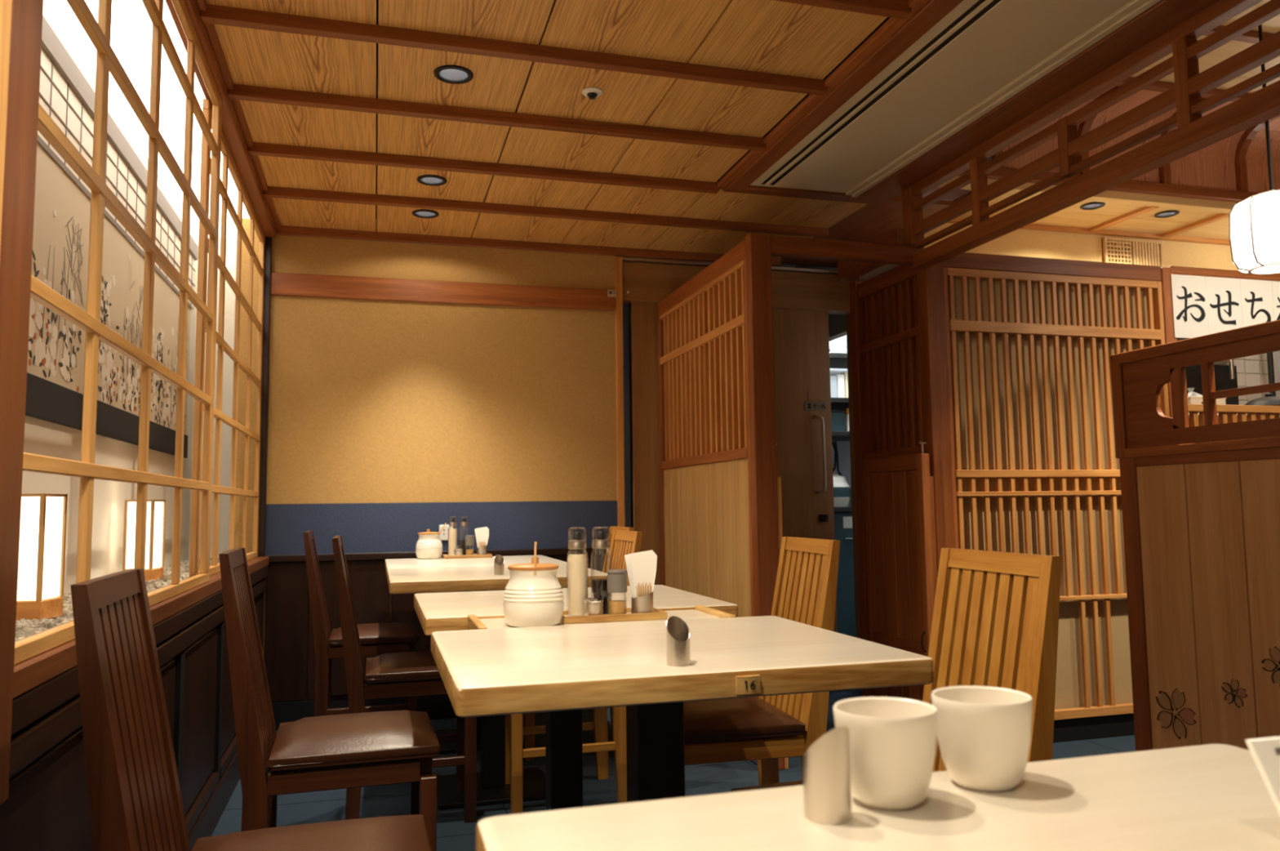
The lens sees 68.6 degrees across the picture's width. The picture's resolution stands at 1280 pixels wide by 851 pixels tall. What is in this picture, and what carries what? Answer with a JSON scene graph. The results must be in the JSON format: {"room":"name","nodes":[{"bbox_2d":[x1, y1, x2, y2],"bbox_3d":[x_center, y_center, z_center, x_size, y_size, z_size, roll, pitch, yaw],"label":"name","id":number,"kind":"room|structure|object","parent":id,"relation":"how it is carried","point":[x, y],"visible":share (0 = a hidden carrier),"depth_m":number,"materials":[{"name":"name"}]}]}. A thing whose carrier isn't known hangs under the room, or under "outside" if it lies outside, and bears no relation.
{"room":"eatery","nodes":[
{"label":"eatery","id":0,"kind":"room"},
{"bbox_2d":[0,555,268,850],"bbox_3d":[-0.800,0.672,0.992,0.102,0.750,6.450,1,-5,-16],"label":"wall","id":1,"kind":"structure","parent":0,"point":[46,807],"depth_m":1.59,"materials":[{"name":"brown wood"}]},
{"bbox_2d":[0,0,12,249],"bbox_3d":[-0.553,-0.474,0.378,0.019,1.422,1.544,1,-5,-16],"label":"window","id":2,"kind":"structure","parent":1,"relation":"in","point":[6,6],"depth_m":1.11,"materials":[{"name":"brown wood"}]},
{"bbox_2d":[0,0,43,804],"bbox_3d":[-0.804,-0.338,1.158,0.072,1.590,0.106,1,-5,-16],"label":"wooden post","id":3,"kind":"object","parent":1,"relation":"attached to","point":[26,26],"depth_m":1.15,"materials":[{"name":"brown wood"}]},
{"bbox_2d":[22,0,198,594],"bbox_3d":[-1.425,-0.332,1.901,0.060,1.720,5.360,1,-5,-16],"label":"wall niche","id":4,"kind":"object","parent":1,"relation":"in","point":[44,437],"visible":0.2,"depth_m":3.00,"materials":[{"name":"beige"}]},
{"bbox_2d":[25,134,191,457],"bbox_3d":[-1.513,-0.367,2.367,0.014,0.696,3.895,1,-5,-16],"label":"decorative panel","id":5,"kind":"object","parent":4,"relation":"attached to","point":[55,384],"visible":0.66,"depth_m":2.73,"materials":[{"name":"paper"}]},
{"bbox_2d":[37,14,198,308],"bbox_3d":[-1.532,-0.863,2.460,0.017,0.298,4.000,1,-5,-16],"label":"screen","id":6,"kind":"object","parent":4,"relation":"attached to","point":[65,94],"visible":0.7,"depth_m":2.91,"materials":[{"name":"beige paper"}]},
{"bbox_2d":[13,0,222,665],"bbox_3d":[-1.036,-0.330,1.984,0.019,1.422,1.601,1,-5,-16],"label":"window","id":7,"kind":"structure","parent":1,"relation":"in","point":[100,33],"depth_m":1.94,"materials":[{"name":"brown wood"}]},
{"bbox_2d":[187,749,239,850],"bbox_3d":[-0.761,0.989,0.953,0.024,0.110,6.410,1,-5,-16],"label":"baseboard","id":8,"kind":"structure","parent":1,"relation":"attached to","point":[206,823],"depth_m":2.84,"materials":[{"name":"brown wood"}]},
{"bbox_2d":[188,98,265,577],"bbox_3d":[-1.483,-0.200,3.442,0.019,1.422,1.490,1,-5,-16],"label":"window","id":9,"kind":"structure","parent":1,"relation":"in","point":[228,163],"depth_m":3.16,"materials":[{"name":"brown wood"}]},
{"bbox_2d":[45,0,249,238],"bbox_3d":[-1.256,-1.142,2.021,0.310,0.028,5.240,1,-5,-16],"label":"window","id":10,"kind":"structure","parent":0,"point":[131,25],"depth_m":2.87,"materials":[{"name":"white"}]},
{"bbox_2d":[188,235,236,559],"bbox_3d":[-1.955,-0.102,4.494,0.330,1.720,0.060,1,-5,-16],"label":"wall","id":11,"kind":"structure","parent":0,"point":[231,243],"depth_m":4.46,"materials":[{"name":"beige"}]},
{"bbox_2d":[234,217,617,702],"bbox_3d":[-0.960,0.188,4.392,1.737,2.300,0.126,1,-5,-16],"label":"wall","id":12,"kind":"structure","parent":0,"point":[414,388],"depth_m":4.36,"materials":[{"name":"paint"}]},
{"bbox_2d":[164,0,275,237],"bbox_3d":[-0.797,-1.150,1.139,0.057,0.062,6.420,1,-5,-16],"label":"trim","id":13,"kind":"structure","parent":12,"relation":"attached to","point":[231,128],"depth_m":3.00,"materials":[{"name":"brown wood"}]},
{"bbox_2d":[257,236,271,649],"bbox_3d":[-1.665,0.224,4.132,0.038,2.200,0.035,1,-5,-16],"label":"trim","id":14,"kind":"structure","parent":12,"relation":"attached to","point":[268,242],"depth_m":4.14,"materials":[{"name":"brown wood"}]},
{"bbox_2d":[271,693,456,730],"bbox_3d":[-0.215,1.279,4.455,2.970,0.118,0.022,1,-5,-16],"label":"baseboard","id":15,"kind":"structure","parent":12,"relation":"attached to","point":[437,706],"depth_m":4.17,"materials":[{"name":"black paint"}]},
{"bbox_2d":[439,524,453,540],"bbox_3d":[-0.896,0.495,4.335,0.064,0.072,0.008,1,-5,-16],"label":"wall outlet","id":16,"kind":"object","parent":12,"relation":"attached to","point":[444,533],"visible":0.55,"depth_m":4.33,"materials":[{"name":"white plastic"}]},
{"bbox_2d":[614,256,625,526],"bbox_3d":[-0.108,0.195,4.639,0.037,2.072,0.112,1,-5,-16],"label":"trim","id":17,"kind":"structure","parent":12,"relation":"attached to","point":[618,260],"depth_m":4.62,"materials":[{"name":"brown wood"}]},
{"bbox_2d":[628,301,837,631],"bbox_3d":[0.493,0.363,4.773,1.092,1.970,0.107,1,-5,-16],"label":"door","id":18,"kind":"structure","parent":12,"relation":"in","point":[801,341],"depth_m":4.88,"materials":[{"name":"brown wood"}]},
{"bbox_2d":[195,0,963,266],"bbox_3d":[0.389,-1.232,1.403,2.680,0.215,6.870,1,-5,-16],"label":"ceiling","id":19,"kind":"structure","parent":0,"point":[340,107],"depth_m":3.02,"materials":[{"name":"brown wood"}]},
{"bbox_2d":[411,208,439,217],"bbox_3d":[-0.937,-0.950,4.096,0.116,0.063,0.116,1,-5,-16],"label":"recessed light","id":20,"kind":"object","parent":19,"relation":"in","point":[422,213],"visible":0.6,"depth_m":4.12,"materials":[{"name":"black paint"}]},
{"bbox_2d":[417,174,447,186],"bbox_3d":[-0.816,-0.987,3.680,0.116,0.063,0.116,1,-5,-16],"label":"recessed light","id":21,"kind":"object","parent":19,"relation":"in","point":[427,180],"visible":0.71,"depth_m":3.71,"materials":[{"name":"black paint"}]},
{"bbox_2d":[433,65,473,84],"bbox_3d":[-0.553,-1.067,2.786,0.116,0.063,0.116,1,-5,-16],"label":"recessed light","id":22,"kind":"object","parent":19,"relation":"in","point":[452,74],"visible":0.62,"depth_m":2.81,"materials":[{"name":"black paint"}]},
{"bbox_2d":[582,86,602,99],"bbox_3d":[-0.148,-1.025,2.911,0.064,0.024,0.064,1,-5,-16],"label":"smoke detector","id":23,"kind":"object","parent":19,"relation":"attached to","point":[592,92],"visible":1,"depth_m":2.90,"materials":[{"name":"white plastic"}]},
{"bbox_2d":[750,0,1160,197],"bbox_3d":[1.334,-1.165,1.404,0.478,0.028,4.970,1,-5,-16],"label":"ceiling panel","id":24,"kind":"object","parent":19,"relation":"in","point":[981,54],"visible":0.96,"depth_m":2.84,"materials":[{"name":"beige paint"}]},
{"bbox_2d":[857,0,1219,200],"bbox_3d":[1.714,-1.220,1.203,0.137,0.104,5.570,1,-5,-16],"label":"ceiling beam","id":25,"kind":"structure","parent":19,"relation":"attached to","point":[1164,15],"depth_m":2.84,"materials":[{"name":"brown wood"}]},
{"bbox_2d":[211,688,1135,850],"bbox_3d":[1.795,1.212,2.798,7.400,0.080,7.800,1,-5,-16],"label":"floor","id":26,"kind":"structure","parent":0,"point":[453,833],"depth_m":3.16,"materials":[{"name":"blue"}]},
{"bbox_2d":[70,568,431,850],"bbox_3d":[-0.509,0.636,1.290,0.436,0.865,0.336,1,-5,-17],"label":"dining chair","id":27,"kind":"object","parent":26,"relation":"on","point":[135,802],"visible":1,"depth_m":1.26,"materials":[{"name":"brown wood"}]},
{"bbox_2d":[218,546,439,850],"bbox_3d":[-0.675,0.704,2.050,0.436,0.865,0.336,1,-5,-17],"label":"dining chair","id":28,"kind":"object","parent":26,"relation":"on","point":[378,748],"visible":0.97,"depth_m":1.93,"materials":[{"name":"brown wood"}]},
{"bbox_2d":[303,530,419,715],"bbox_3d":[-1.116,0.856,3.759,0.436,0.865,0.336,1,-5,-16],"label":"dining chair","id":29,"kind":"object","parent":26,"relation":"on","point":[375,638],"visible":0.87,"depth_m":3.61,"materials":[{"name":"brown wood"}]},
{"bbox_2d":[332,534,476,822],"bbox_3d":[-0.751,0.784,2.982,0.436,0.865,0.336,1,-5,-16],"label":"dining chair","id":30,"kind":"object","parent":26,"relation":"on","point":[393,668],"visible":0.67,"depth_m":2.84,"materials":[{"name":"brown wood"}]},
{"bbox_2d":[385,555,567,754],"bbox_3d":[-0.690,0.928,3.870,0.700,0.730,0.706,1,-5,-16],"label":"dining table","id":31,"kind":"object","parent":26,"relation":"on","point":[449,747],"visible":0.3,"depth_m":3.81,"materials":[{"name":"brown wood"}]},
{"bbox_2d":[415,522,446,559],"bbox_3d":[-0.929,0.508,4.137,0.117,0.157,0.117,-4,-6,34],"label":"jar","id":32,"kind":"object","parent":31,"relation":"on","point":[428,545],"visible":1,"depth_m":4.09,"materials":[{"name":"white"}]},
{"bbox_2d":[442,553,492,558],"bbox_3d":[-0.770,0.582,4.182,0.210,0.014,0.110,1,-5,-16],"label":"tray","id":33,"kind":"object","parent":31,"relation":"on","point":[474,555],"visible":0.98,"depth_m":4.13,"materials":[{"name":"brown wood"}]},
{"bbox_2d":[447,518,457,555],"bbox_3d":[-0.836,0.496,4.190,0.044,0.179,0.044,1,-5,-16],"label":"sauce bottle","id":34,"kind":"object","parent":33,"relation":"on","point":[452,532],"visible":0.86,"depth_m":4.17,"materials":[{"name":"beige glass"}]},
{"bbox_2d":[459,518,468,555],"bbox_3d":[-0.788,0.496,4.205,0.044,0.179,0.044,1,-5,-16],"label":"sauce bottle","id":35,"kind":"object","parent":33,"relation":"on","point":[462,542],"visible":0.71,"depth_m":4.19,"materials":[{"name":"clear glass"}]},
{"bbox_2d":[476,545,486,554],"bbox_3d":[-0.705,0.558,4.179,0.045,0.049,0.045,1,-5,-16],"label":"holder","id":36,"kind":"object","parent":33,"relation":"on","point":[482,550],"visible":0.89,"depth_m":4.16,"materials":[{"name":"silver"}]},
{"bbox_2d":[474,526,488,547],"bbox_3d":[-0.706,0.515,4.194,0.065,0.124,0.028,1,-5,-16],"label":"paper napkins","id":37,"kind":"object","parent":36,"relation":"in","point":[482,534],"visible":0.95,"depth_m":4.18,"materials":[{"name":"white"}]},
{"bbox_2d":[386,563,608,809],"bbox_3d":[-0.502,0.868,3.205,0.700,0.730,0.673,1,-5,-16],"label":"dining table","id":38,"kind":"object","parent":26,"relation":"on","point":[491,788],"visible":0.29,"depth_m":3.12,"materials":[{"name":"brown wood"}]},
{"bbox_2d":[493,554,504,574],"bbox_3d":[-0.465,0.459,3.092,0.033,0.065,0.033,1,-5,-22],"label":"holder","id":39,"kind":"object","parent":38,"relation":"on","point":[499,562],"visible":1,"depth_m":3.08,"materials":[{"name":"silver metal"}]},
{"bbox_2d":[505,529,642,813],"bbox_3d":[-0.240,0.792,3.147,0.436,0.865,0.336,1,-5,-16],"label":"dining chair","id":40,"kind":"object","parent":26,"relation":"on","point":[624,542],"visible":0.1,"depth_m":3.02,"materials":[{"name":"brown wood"}]},
{"bbox_2d":[413,584,737,810],"bbox_3d":[-0.181,0.781,2.230,0.678,0.730,0.583,1,-5,-16],"label":"dining table","id":41,"kind":"object","parent":26,"relation":"on","point":[443,611],"visible":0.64,"depth_m":2.19,"materials":[{"name":"brown wood"}]},
{"bbox_2d":[522,525,633,759],"bbox_3d":[-0.273,0.847,3.779,0.436,0.865,0.336,1,-5,-16],"label":"dining chair","id":42,"kind":"object","parent":26,"relation":"on","point":[529,717],"visible":0.02,"depth_m":3.63,"materials":[{"name":"brown wood"}]},
{"bbox_2d":[431,615,933,802],"bbox_3d":[0.027,0.713,1.474,0.670,0.730,0.570,1,-5,-16],"label":"dining table","id":43,"kind":"object","parent":26,"relation":"on","point":[483,672],"visible":1,"depth_m":1.35,"materials":[{"name":"brown wood"}]},
{"bbox_2d":[467,604,735,629],"bbox_3d":[-0.081,0.393,1.879,0.504,0.028,0.206,1,-5,-16],"label":"tray","id":44,"kind":"object","parent":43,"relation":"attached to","point":[700,611],"visible":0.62,"depth_m":1.88,"materials":[{"name":"brown wood"}]},
{"bbox_2d":[502,541,564,626],"bbox_3d":[-0.206,0.303,1.811,0.117,0.160,0.117,1,-5,-16],"label":"jar","id":45,"kind":"object","parent":44,"relation":"on","point":[533,595],"visible":0.99,"depth_m":1.77,"materials":[{"name":"white"}]},
{"bbox_2d":[560,607,667,623],"bbox_3d":[-0.061,0.382,1.891,0.210,0.014,0.110,1,-5,-16],"label":"tray","id":46,"kind":"object","parent":44,"relation":"on","point":[657,614],"visible":0.6,"depth_m":1.84,"materials":[{"name":"brown wood"}]},
{"bbox_2d":[566,526,587,615],"bbox_3d":[-0.127,0.296,1.899,0.044,0.179,0.044,1,-5,-16],"label":"sauce bottle","id":47,"kind":"object","parent":46,"relation":"on","point":[577,575],"visible":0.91,"depth_m":1.88,"materials":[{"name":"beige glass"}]},
{"bbox_2d":[583,591,603,615],"bbox_3d":[-0.092,0.355,1.854,0.039,0.052,0.039,1,-5,-16],"label":"pot","id":48,"kind":"object","parent":46,"relation":"on","point":[593,606],"visible":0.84,"depth_m":1.84,"materials":[{"name":"silver metal"}]},
{"bbox_2d":[590,527,612,613],"bbox_3d":[-0.079,0.296,1.914,0.044,0.179,0.044,1,-5,-16],"label":"sauce bottle","id":49,"kind":"object","parent":46,"relation":"on","point":[599,586],"visible":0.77,"depth_m":1.90,"materials":[{"name":"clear glass"}]},
{"bbox_2d":[607,568,626,614],"bbox_3d":[-0.045,0.335,1.867,0.040,0.094,0.040,1,-5,-16],"label":"spice shaker","id":50,"kind":"object","parent":46,"relation":"on","point":[616,578],"visible":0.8,"depth_m":1.85,"materials":[{"name":"clear glass"}]},
{"bbox_2d":[631,591,653,613],"bbox_3d":[0.004,0.358,1.888,0.045,0.049,0.045,1,-5,-16],"label":"holder","id":51,"kind":"object","parent":46,"relation":"on","point":[642,604],"visible":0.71,"depth_m":1.87,"materials":[{"name":"silver"}]},
{"bbox_2d":[624,550,657,597],"bbox_3d":[0.004,0.315,1.902,0.065,0.124,0.028,1,-5,-16],"label":"paper napkins","id":52,"kind":"object","parent":51,"relation":"in","point":[641,566],"visible":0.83,"depth_m":1.89,"materials":[{"name":"white"}]},
{"bbox_2d":[666,615,690,666],"bbox_3d":[0.053,0.299,1.304,0.033,0.065,0.033,1,-5,-22],"label":"holder","id":53,"kind":"object","parent":43,"relation":"on","point":[677,632],"visible":1,"depth_m":1.29,"materials":[{"name":"silver metal"}]},
{"bbox_2d":[657,232,783,769],"bbox_3d":[0.298,0.310,4.030,0.085,1.965,1.230,1,-5,-16],"label":"lattice screen","id":54,"kind":"object","parent":26,"relation":"on","point":[718,517],"visible":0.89,"depth_m":3.81,"materials":[{"name":"brown wood"}]},
{"bbox_2d":[776,476,788,768],"bbox_3d":[0.515,0.716,3.440,0.017,1.050,0.040,1,-5,-16],"label":"trim","id":55,"kind":"structure","parent":54,"relation":"attached to","point":[778,478],"depth_m":3.45,"materials":[{"name":"brown wood"}]},
{"bbox_2d":[683,536,839,785],"bbox_3d":[0.221,0.709,2.239,0.436,0.865,0.336,0,-5,-13],"label":"dining chair","id":56,"kind":"object","parent":26,"relation":"on","point":[766,729],"visible":0.61,"depth_m":2.15,"materials":[{"name":"brown wood"}]},
{"bbox_2d":[829,352,852,511],"bbox_3d":[1.300,0.417,5.920,0.624,2.050,0.424,1,-5,-16],"label":"shelf","id":57,"kind":"object","parent":26,"relation":"on","point":[837,360],"visible":0.04,"depth_m":5.77,"materials":[{"name":"black metal"}]},
{"bbox_2d":[830,375,837,397],"bbox_3d":[1.167,-0.230,5.913,0.045,0.150,0.232,1,-5,-16],"label":"file","id":58,"kind":"object","parent":57,"relation":"on","point":[833,393],"visible":0.31,"depth_m":5.80,"materials":[{"name":"white"}]},
{"bbox_2d":[831,440,842,475],"bbox_3d":[1.242,0.226,6.016,0.107,0.258,0.112,1,-5,-16],"label":"cable","id":59,"kind":"object","parent":57,"relation":"hanging from","point":[835,447],"visible":0.76,"depth_m":6.05,"materials":[{"name":"black paint"}]},
{"bbox_2d":[831,373,844,397],"bbox_3d":[1.217,-0.234,5.928,0.045,0.160,0.232,1,-5,-16],"label":"file","id":60,"kind":"object","parent":57,"relation":"on","point":[840,377],"visible":0.36,"depth_m":5.82,"materials":[{"name":"white"}]},
{"bbox_2d":[831,410,845,431],"bbox_3d":[1.194,-0.020,5.846,0.113,0.130,0.168,1,-5,-16],"label":"bin","id":61,"kind":"object","parent":57,"relation":"on","point":[837,417],"visible":0.36,"depth_m":5.77,"materials":[{"name":"teal plastic"}]},
{"bbox_2d":[832,474,849,506],"bbox_3d":[1.182,0.404,5.824,0.239,0.202,0.239,1,-5,-16],"label":"rice cooker","id":62,"kind":"object","parent":57,"relation":"on","point":[841,487],"visible":0.34,"depth_m":5.73,"materials":[{"name":"white plastic"}]},
{"bbox_2d":[834,511,855,636],"bbox_3d":[1.306,0.992,5.863,0.545,0.895,0.375,1,-5,-16],"label":"base cabinet","id":63,"kind":"object","parent":26,"relation":"on","point":[846,612],"visible":0.14,"depth_m":5.68,"materials":[{"name":"teal plastic"}]},
{"bbox_2d":[475,743,1279,850],"bbox_3d":[0.289,0.623,0.454,0.674,0.730,0.580,1,-5,-16],"label":"dining table","id":64,"kind":"object","parent":26,"relation":"on","point":[1209,797],"visible":0.97,"depth_m":0.66,"materials":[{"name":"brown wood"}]},
{"bbox_2d":[802,726,852,824],"bbox_3d":[0.132,0.244,0.664,0.033,0.065,0.033,2,-6,-31],"label":"holder","id":65,"kind":"object","parent":64,"relation":"on","point":[827,792],"visible":1,"depth_m":0.65,"materials":[{"name":"silver metal"}]},
{"bbox_2d":[833,696,937,810],"bbox_3d":[0.183,0.244,0.697,0.076,0.068,0.076,1,-5,-16],"label":"tea cup","id":66,"kind":"object","parent":64,"relation":"on","point":[893,740],"visible":0.94,"depth_m":0.67,"materials":[{"name":"beige"}]},
{"bbox_2d":[930,685,1032,791],"bbox_3d":[0.270,0.246,0.737,0.076,0.068,0.076,-5,-6,40],"label":"tea cup","id":67,"kind":"object","parent":64,"relation":"on","point":[984,733],"visible":0.99,"depth_m":0.71,"materials":[{"name":"beige"}]},
{"bbox_2d":[1244,736,1279,813],"bbox_3d":[0.447,0.236,0.611,0.095,0.062,0.030,1,-5,-16],"label":"paper packet","id":68,"kind":"object","parent":64,"relation":"on","point":[1265,752],"visible":1,"depth_m":0.61,"materials":[{"name":"white"}]},
{"bbox_2d":[837,227,924,701],"bbox_3d":[1.046,0.247,3.958,0.125,2.060,0.534,1,-5,-16],"label":"lattice screen","id":69,"kind":"object","parent":26,"relation":"on","point":[887,416],"visible":0.58,"depth_m":4.04,"materials":[{"name":"brown wood"}]},
{"bbox_2d":[731,547,1062,791],"bbox_3d":[0.408,0.645,1.516,0.436,0.865,0.336,0,-5,-13],"label":"dining chair","id":70,"kind":"object","parent":26,"relation":"on","point":[995,619],"visible":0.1,"depth_m":1.55,"materials":[{"name":"brown wood"}]},
{"bbox_2d":[916,252,1177,742],"bbox_3d":[1.716,0.280,3.829,1.215,1.955,0.070,1,-5,-16],"label":"lattice screen","id":71,"kind":"object","parent":26,"relation":"on","point":[1017,414],"visible":0.63,"depth_m":3.81,"materials":[{"name":"brown wood"}]},
{"bbox_2d":[770,235,924,265],"bbox_3d":[0.804,-0.678,3.649,0.660,0.070,0.045,1,-5,-16],"label":"trim","id":72,"kind":"structure","parent":71,"relation":"attached to","point":[780,246],"depth_m":3.62,"materials":[{"name":"brown wood"}]},
{"bbox_2d":[863,441,934,656],"bbox_3d":[1.016,0.489,3.727,0.054,0.819,0.440,1,-5,-16],"label":"wooden partition","id":73,"kind":"structure","parent":71,"relation":"attached to","point":[900,550],"depth_m":3.69,"materials":[{"name":"brown wood"}]},
{"bbox_2d":[929,475,937,597],"bbox_3d":[1.128,0.722,3.599,0.022,1.050,0.035,1,-5,-16],"label":"trim","id":74,"kind":"structure","parent":71,"relation":"attached to","point":[931,480],"depth_m":3.61,"materials":[{"name":"wood"}]},
{"bbox_2d":[1167,266,1279,281],"bbox_3d":[3.399,-0.659,4.378,2.300,0.030,0.040,1,-5,-16],"label":"trim","id":75,"kind":"structure","parent":71,"relation":"attached to","point":[1176,269],"depth_m":4.12,"materials":[{"name":"wood"}]},
{"bbox_2d":[1170,274,1279,337],"bbox_3d":[2.644,-0.509,4.120,0.749,0.275,0.008,1,-5,-16],"label":"hanging sign","id":76,"kind":"object","parent":75,"relation":"hanging from","point":[1202,305],"visible":0.9,"depth_m":4.09,"materials":[{"name":"white paper"}]},
{"bbox_2d":[1110,319,1279,751],"bbox_3d":[2.166,0.331,1.603,0.053,1.462,3.477,1,-5,-16],"label":"partition","id":77,"kind":"structure","parent":26,"relation":"on","point":[1201,504],"depth_m":2.96,"materials":[{"name":"brown wood"}]},
{"bbox_2d":[1187,404,1279,426],"bbox_3d":[3.244,0.621,4.509,2.098,1.356,0.604,1,-5,-16],"label":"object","id":78,"kind":"structure","parent":26,"relation":"on","point":[1263,412],"depth_m":4.08,"materials":[{"name":"brown wood"}]},
{"bbox_2d":[1188,413,1275,418],"bbox_3d":[3.228,0.002,4.591,2.098,0.033,0.544,1,-5,-16],"label":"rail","id":79,"kind":"structure","parent":78,"relation":"on","point":[1188,414],"depth_m":4.13,"materials":[{"name":"wood"}]},
{"bbox_2d":[1244,392,1279,415],"bbox_3d":[2.943,-0.091,4.386,0.224,0.122,0.224,1,-5,-16],"label":"pot","id":80,"kind":"object","parent":78,"relation":"on","point":[1268,400],"visible":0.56,"depth_m":4.33,"materials":[{"name":"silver metal"}]},
{"bbox_2d":[1266,351,1275,395],"bbox_3d":[3.313,-0.279,4.924,0.060,0.582,0.060,1,-5,-16],"label":"steel pole","id":81,"kind":"object","parent":78,"relation":"on","point":[1269,355],"visible":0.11,"depth_m":4.92,"materials":[{"name":"black"}]},
{"bbox_3d":[2.534,-0.055,4.287,0.204,0.045,0.165,1,-5,-16],"label":"box","id":82,"kind":"object","parent":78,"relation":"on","visible":0},
{"bbox_2d":[1187,395,1226,404],"bbox_3d":[2.534,-0.101,4.291,0.204,0.045,0.165,1,-5,-16],"label":"box","id":83,"kind":"object","parent":82,"relation":"on","point":[1191,399],"visible":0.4,"depth_m":4.20,"materials":[{"name":"beige"}]},
{"bbox_2d":[622,303,851,527],"bbox_3d":[0.676,0.162,6.080,2.600,2.600,0.080,1,-5,-16],"label":"wall","id":84,"kind":"structure","parent":0,"point":[843,446],"depth_m":5.88,"materials":[{"name":"grey"}]},
{"bbox_2d":[794,263,897,341],"bbox_3d":[1.108,-0.852,5.437,0.060,0.700,1.520,1,-5,-16],"label":"wall","id":85,"kind":"structure","parent":0,"point":[837,322],"depth_m":5.29,"materials":[{"name":"grey"}]},
{"bbox_2d":[845,313,860,638],"bbox_3d":[1.225,0.377,5.008,0.160,1.975,0.095,1,-5,-16],"label":"wall","id":86,"kind":"structure","parent":0,"point":[847,316],"depth_m":5.02,"materials":[{"name":"brown wood"}]},
{"bbox_2d":[622,257,859,314],"bbox_3d":[0.594,-0.722,4.923,1.446,0.215,0.104,1,-5,-16],"label":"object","id":87,"kind":"structure","parent":86,"relation":"attached to","point":[644,280],"depth_m":4.92,"materials":[{"name":"brown wood"}]},
{"bbox_2d":[781,195,955,267],"bbox_3d":[1.080,-0.920,4.564,0.469,0.020,1.090,1,-5,-16],"label":"wall","id":88,"kind":"structure","parent":0,"point":[870,222],"depth_m":4.33,"materials":[{"name":"brown wood"}]},
{"bbox_2d":[896,175,1237,245],"bbox_3d":[2.961,-1.072,4.843,4.100,0.108,0.500,1,-5,-16],"label":"ceiling","id":89,"kind":"structure","parent":0,"point":[1123,214],"depth_m":4.69,"materials":[{"name":"brown wood"}]},
{"bbox_2d":[1080,201,1105,209],"bbox_3d":[2.173,-1.081,4.507,0.110,0.063,0.110,1,-5,-16],"label":"recessed light","id":90,"kind":"object","parent":89,"relation":"in","point":[1095,205],"visible":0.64,"depth_m":4.52,"materials":[{"name":"black paint"}]},
{"bbox_2d":[1154,209,1179,217],"bbox_3d":[2.610,-1.073,4.651,0.110,0.063,0.110,1,-5,-16],"label":"recessed light","id":91,"kind":"object","parent":89,"relation":"in","point":[1170,213],"visible":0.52,"depth_m":4.67,"materials":[{"name":"black paint"}]},
{"bbox_2d":[897,222,1279,396],"bbox_3d":[3.090,0.167,5.072,3.700,2.360,0.080,1,-5,-16],"label":"wall","id":92,"kind":"structure","parent":0,"point":[1020,242],"depth_m":4.90,"materials":[{"name":"beige paint"}]},
{"bbox_2d":[1101,236,1163,266],"bbox_3d":[2.618,-0.899,4.980,0.373,0.180,0.022,1,-5,-16],"label":"air vent","id":93,"kind":"object","parent":92,"relation":"in","point":[1114,250],"visible":0.68,"depth_m":4.97,"materials":[{"name":"beige wood"}]},
{"bbox_2d":[1177,337,1239,414],"bbox_3d":[2.756,-0.305,4.837,0.680,0.632,0.230,1,-5,-16],"label":"range hood","id":94,"kind":"object","parent":92,"relation":"attached to","point":[1225,375],"visible":0.16,"depth_m":4.83,"materials":[{"name":"black paint"}]},
{"bbox_2d":[1213,351,1277,404],"bbox_3d":[3.223,-0.269,5.028,0.318,0.582,0.146,1,-5,-16],"label":"wall tile strip","id":95,"kind":"object","parent":92,"relation":"attached to","point":[1251,371],"visible":0.3,"depth_m":4.96,"materials":[{"name":"beige"}]},
{"bbox_2d":[958,85,1279,202],"bbox_3d":[3.068,-1.281,4.473,4.100,0.373,0.335,1,-5,-16],"label":"wall","id":96,"kind":"structure","parent":0,"point":[1234,168],"depth_m":4.49,"materials":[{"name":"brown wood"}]},
{"bbox_2d":[1115,0,1279,102],"bbox_3d":[3.737,-1.740,2.098,4.110,0.165,4.900,1,-5,-16],"label":"ceiling","id":97,"kind":"structure","parent":0,"point":[1272,26],"depth_m":3.88,"materials":[{"name":"black"}]},
{"bbox_2d":[1228,23,1279,275],"bbox_3d":[2.317,-1.057,3.461,0.278,0.978,0.278,-4,-6,36],"label":"pendant lantern","id":98,"kind":"object","parent":97,"relation":"hanging from","point":[1254,222],"visible":0.98,"depth_m":3.38,"materials":[{"name":"white paper"}]},
{"bbox_3d":[-1.250,0.442,1.881,0.284,0.052,5.240,1,-5,-16],"label":"niche","id":99,"kind":"object","parent":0,"visible":0},
{"bbox_2d":[16,493,67,620],"bbox_3d":[-1.318,0.283,2.032,0.094,0.268,0.094,0,-5,-4],"label":"lantern","id":100,"kind":"object","parent":99,"relation":"on","point":[43,516],"visible":0.82,"depth_m":2.00,"materials":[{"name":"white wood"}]},
{"bbox_2d":[15,556,219,640],"bbox_3d":[-1.466,0.473,2.646,0.268,0.039,3.566,1,-5,-16],"label":"gravel","id":101,"kind":"object","parent":99,"relation":"on","point":[24,628],"visible":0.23,"depth_m":2.08,"materials":[{"name":"gravel"}]},
{"bbox_2d":[122,499,165,580],"bbox_3d":[-1.644,0.381,3.110,0.094,0.268,0.094,0,-5,-4],"label":"lantern","id":102,"kind":"object","parent":99,"relation":"on","point":[156,508],"visible":0.72,"depth_m":3.08,"materials":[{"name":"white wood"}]},
{"bbox_3d":[1.693,-1.483,1.654,0.060,0.624,5.200,1,-5,-16],"label":"wall","id":103,"kind":"structure","parent":0,"visible":0},
{"bbox_2d":[902,0,1279,269],"bbox_3d":[1.747,-1.004,1.412,0.060,0.368,4.911,1,-5,-16],"label":"lattice","id":104,"kind":"object","parent":103,"relation":"attached to","point":[1194,132],"visible":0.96,"depth_m":2.71,"materials":[{"name":"brown wood"}]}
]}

